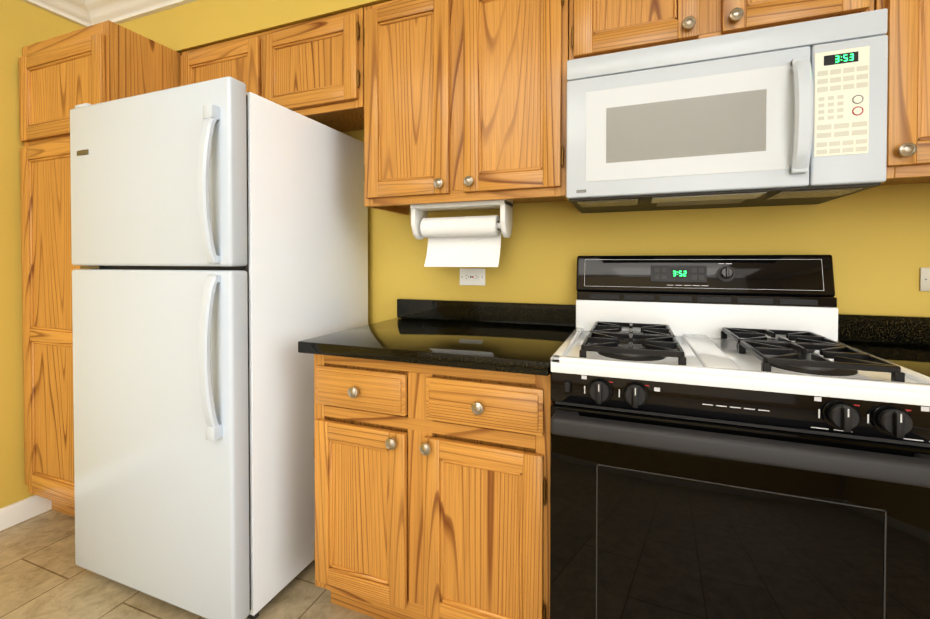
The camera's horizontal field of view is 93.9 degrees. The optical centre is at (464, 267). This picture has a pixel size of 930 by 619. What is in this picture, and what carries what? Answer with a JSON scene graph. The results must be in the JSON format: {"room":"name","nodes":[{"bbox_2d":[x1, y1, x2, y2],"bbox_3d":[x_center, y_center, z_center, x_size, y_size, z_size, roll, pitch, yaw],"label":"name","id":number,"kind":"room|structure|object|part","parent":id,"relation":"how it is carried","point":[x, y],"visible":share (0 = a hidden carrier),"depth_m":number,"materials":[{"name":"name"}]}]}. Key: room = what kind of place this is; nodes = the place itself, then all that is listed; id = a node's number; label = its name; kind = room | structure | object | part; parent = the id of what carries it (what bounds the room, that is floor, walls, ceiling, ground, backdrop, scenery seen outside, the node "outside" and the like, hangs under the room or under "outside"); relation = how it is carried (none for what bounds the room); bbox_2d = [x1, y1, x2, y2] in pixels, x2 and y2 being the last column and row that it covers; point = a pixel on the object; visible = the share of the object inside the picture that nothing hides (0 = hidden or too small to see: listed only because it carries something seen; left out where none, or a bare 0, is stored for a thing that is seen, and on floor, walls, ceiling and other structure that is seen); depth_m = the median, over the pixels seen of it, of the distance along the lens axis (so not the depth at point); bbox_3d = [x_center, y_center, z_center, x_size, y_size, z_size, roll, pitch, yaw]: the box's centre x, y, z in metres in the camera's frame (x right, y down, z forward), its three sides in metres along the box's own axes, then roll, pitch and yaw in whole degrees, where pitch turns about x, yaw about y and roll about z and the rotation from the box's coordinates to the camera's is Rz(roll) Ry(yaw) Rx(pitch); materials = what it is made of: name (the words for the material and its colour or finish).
{"room":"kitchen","nodes":[
{"label":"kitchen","id":0,"kind":"room"},
{"bbox_2d":[0,0,84,507],"bbox_3d":[-2.459,-0.066,0.875,0.100,2.440,3.600,0,1,21],"label":"wall","id":1,"kind":"structure","parent":0,"point":[22,23],"depth_m":1.92,"materials":[{"name":"yellow paint"}]},
{"bbox_2d":[0,495,51,530],"bbox_3d":[-2.496,1.111,0.637,0.013,0.092,3.038,0,1,21],"label":"baseboard","id":2,"kind":"structure","parent":1,"relation":"attached to","point":[22,510],"depth_m":1.94,"materials":[{"name":"white wood"}]},
{"bbox_2d":[22,0,82,21],"bbox_3d":[-2.427,-1.232,0.671,0.094,0.103,3.030,0,1,21],"label":"crown molding","id":3,"kind":"structure","parent":1,"relation":"attached to","point":[71,10],"depth_m":2.06,"materials":[{"name":"white"}]},
{"bbox_2d":[0,509,376,618],"bbox_3d":[-0.232,1.215,0.037,4.870,0.100,3.800,0,1,21],"label":"floor","id":4,"kind":"structure","parent":0,"point":[43,575],"depth_m":1.53,"materials":[{"name":"tile"}]},
{"bbox_2d":[19,20,181,516],"bbox_3d":[-1.600,0.073,2.116,0.606,2.128,0.664,0,1,21],"label":"pantry cabinet","id":5,"kind":"object","parent":4,"relation":"on","point":[61,76],"visible":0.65,"depth_m":1.87,"materials":[{"name":"brown wood"}]},
{"bbox_3d":[-1.706,0.222,1.843,0.570,1.507,0.020,0,1,21],"label":"door","id":6,"kind":"part","parent":5,"relation":"part of","materials":[{"name":"brown wood"}]},
{"bbox_3d":[-1.706,-0.744,1.830,0.570,0.370,0.020,0,1,21],"label":"door","id":7,"kind":"part","parent":5,"relation":"part of","materials":[{"name":"brown wood"}]},
{"bbox_2d":[70,76,367,618],"bbox_3d":[-0.949,0.273,1.756,0.790,1.738,0.781,0,1,21],"label":"fridge","id":8,"kind":"object","parent":4,"relation":"on","point":[219,240],"visible":0.94,"depth_m":1.44,"materials":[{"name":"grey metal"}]},
{"bbox_2d":[298,298,575,618],"bbox_3d":[-0.044,0.645,1.532,0.788,0.999,0.654,0,1,21],"label":"base cabinet","id":9,"kind":"object","parent":4,"relation":"on","point":[432,452],"visible":1,"depth_m":1.26,"materials":[{"name":"brown wood"}]},
{"bbox_3d":[-0.324,0.741,1.329,0.324,0.514,0.020,0,1,21],"label":"cab door","id":10,"kind":"part","parent":9,"relation":"part of","materials":[{"name":"brown wood"}]},
{"bbox_3d":[-0.324,0.373,1.324,0.324,0.122,0.020,0,1,21],"label":"cab drawer","id":11,"kind":"part","parent":9,"relation":"part of","materials":[{"name":"brown wood"}]},
{"bbox_2d":[298,298,575,375],"bbox_3d":[-0.043,0.206,1.528,0.788,0.120,0.648,0,1,21],"label":"countertop","id":12,"kind":"structure","parent":9,"relation":"on","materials":[{"name":"stone"}]},
{"bbox_3d":[0.043,0.743,1.189,0.343,0.514,0.020,0,1,21],"label":"cab door","id":13,"kind":"part","parent":9,"relation":"part of","materials":[{"name":"brown wood"}]},
{"bbox_3d":[0.046,0.375,1.183,0.337,0.122,0.020,0,1,21],"label":"cab drawer","id":14,"kind":"part","parent":9,"relation":"part of","materials":[{"name":"brown wood"}]},
{"bbox_2d":[550,255,929,618],"bbox_3d":[0.663,0.556,1.198,0.760,1.188,0.703,0,1,21],"label":"range","id":15,"kind":"object","parent":4,"relation":"on","point":[739,436],"visible":1,"depth_m":0.96,"materials":[{"name":"black metal"}]},
{"bbox_3d":[0.550,0.367,0.902,0.732,0.040,0.074,0,1,21],"label":"handle","id":16,"kind":"part","parent":15,"relation":"part of","materials":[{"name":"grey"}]},
{"bbox_3d":[0.572,0.680,0.963,0.756,0.677,0.050,0,1,21],"label":"door","id":17,"kind":"part","parent":15,"relation":"part of","materials":[{"name":"black glass"}]},
{"bbox_2d":[550,300,929,405],"bbox_3d":[0.675,0.188,1.224,0.756,0.137,0.628,0,1,21],"label":"cooktop","id":18,"kind":"object","parent":15,"relation":"in","point":[776,350],"depth_m":1.06,"materials":[{"name":"white metal"}]},
{"bbox_2d":[342,129,929,324],"bbox_3d":[0.431,-0.078,1.746,4.870,2.440,0.100,0,1,21],"label":"wall","id":19,"kind":"structure","parent":0,"point":[874,242],"depth_m":1.57,"materials":[{"name":"yellow paint"}]},
{"bbox_2d":[180,8,359,131],"bbox_3d":[-0.793,-0.819,1.967,0.983,0.346,0.343,0,1,21],"label":"upper cabinet","id":20,"kind":"object","parent":19,"relation":"attached to","point":[309,69],"depth_m":1.75,"materials":[{"name":"brown wood"}]},
{"bbox_2d":[344,0,571,211],"bbox_3d":[0.004,-0.624,1.663,0.806,0.726,0.343,0,1,21],"label":"upper cabinet","id":21,"kind":"object","parent":19,"relation":"attached to","point":[445,101],"depth_m":1.50,"materials":[{"name":"brown wood"}]},
{"bbox_3d":[-0.214,-0.611,1.574,0.340,0.700,0.020,0,1,21],"label":"door","id":22,"kind":"part","parent":21,"relation":"part of","materials":[{"name":"brown wood"}]},
{"bbox_2d":[410,199,512,266],"bbox_3d":[-0.014,-0.131,1.622,0.368,0.256,0.120,0,1,21],"label":"paper towel holder","id":23,"kind":"object","parent":21,"relation":"attached to","point":[469,241],"visible":0.96,"depth_m":1.62,"materials":[{"name":"white paper"}]},
{"bbox_3d":[0.151,-0.609,1.434,0.331,0.700,0.020,0,1,21],"label":"door","id":24,"kind":"part","parent":21,"relation":"part of","materials":[{"name":"brown wood"}]},
{"bbox_2d":[460,268,484,285],"bbox_3d":[0.030,0.039,1.843,0.116,0.072,0.009,0,1,21],"label":"outlet","id":25,"kind":"object","parent":19,"relation":"attached to","point":[472,276],"depth_m":1.84,"materials":[{"name":"white plastic"}]},
{"bbox_2d":[572,0,887,59],"bbox_3d":[0.739,-0.821,1.378,0.762,0.325,0.343,0,1,21],"label":"upper cabinet","id":26,"kind":"object","parent":19,"relation":"attached to","point":[599,27],"depth_m":1.25,"materials":[{"name":"brown wood"}]},
{"bbox_3d":[0.504,-0.807,1.296,0.348,0.299,0.020,0,1,21],"label":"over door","id":27,"kind":"part","parent":26,"relation":"part of","materials":[{"name":"brown wood"}]},
{"bbox_2d":[566,8,887,212],"bbox_3d":[0.720,-0.414,1.334,0.756,0.424,0.446,0,1,21],"label":"microwave","id":28,"kind":"object","parent":26,"relation":"attached to","point":[790,114],"visible":1,"depth_m":1.16,"materials":[{"name":"grey"}]},
{"bbox_3d":[0.836,-0.381,1.079,0.036,0.288,0.052,0,1,21],"label":"handle","id":29,"kind":"part","parent":28,"relation":"part of","materials":[{"name":"grey plastic"}]},
{"bbox_3d":[0.870,-0.806,1.155,0.323,0.299,0.020,0,1,21],"label":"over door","id":30,"kind":"part","parent":26,"relation":"part of","materials":[{"name":"brown wood"}]},
{"bbox_2d":[876,0,929,184],"bbox_3d":[1.525,-0.617,1.079,0.914,0.726,0.343,0,1,21],"label":"upper cabinet","id":31,"kind":"object","parent":19,"relation":"attached to","point":[908,23],"depth_m":1.07,"materials":[{"name":"brown wood"}]},
{"bbox_3d":[1.257,-0.603,1.009,0.430,0.700,0.020,0,1,21],"label":"door","id":32,"kind":"part","parent":31,"relation":"part of","materials":[{"name":"brown wood"}]},
{"bbox_2d":[920,268,929,290],"bbox_3d":[1.441,0.036,1.300,0.116,0.072,0.009,0,1,21],"label":"outlet","id":33,"kind":"object","parent":19,"relation":"attached to","point":[924,272],"depth_m":1.32,"materials":[{"name":"white plastic"}]},
{"bbox_2d":[838,314,929,376],"bbox_3d":[1.479,0.653,0.947,0.933,0.999,0.654,0,1,21],"label":"countertop","id":34,"kind":"structure","parent":0,"point":[903,341],"depth_m":1.31,"materials":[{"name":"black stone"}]},
{"bbox_3d":[-0.232,-1.324,0.002,4.870,0.100,3.800,0,1,21],"label":"ceiling","id":35,"kind":"structure","parent":0,"visible":0},
{"bbox_2d":[118,0,390,53],"bbox_3d":[0.353,-1.143,1.529,4.670,0.304,0.335,0,1,21],"label":"wall","id":36,"kind":"structure","parent":35,"relation":"attached to","point":[191,25],"depth_m":1.89,"materials":[{"name":"yellow paint"}]},
{"bbox_2d":[73,0,196,26],"bbox_3d":[0.276,-1.241,1.327,4.670,0.103,0.094,0,1,21],"label":"crown molding","id":37,"kind":"structure","parent":36,"relation":"attached to","point":[85,13],"depth_m":2.08,"materials":[{"name":"white"}]}
]}

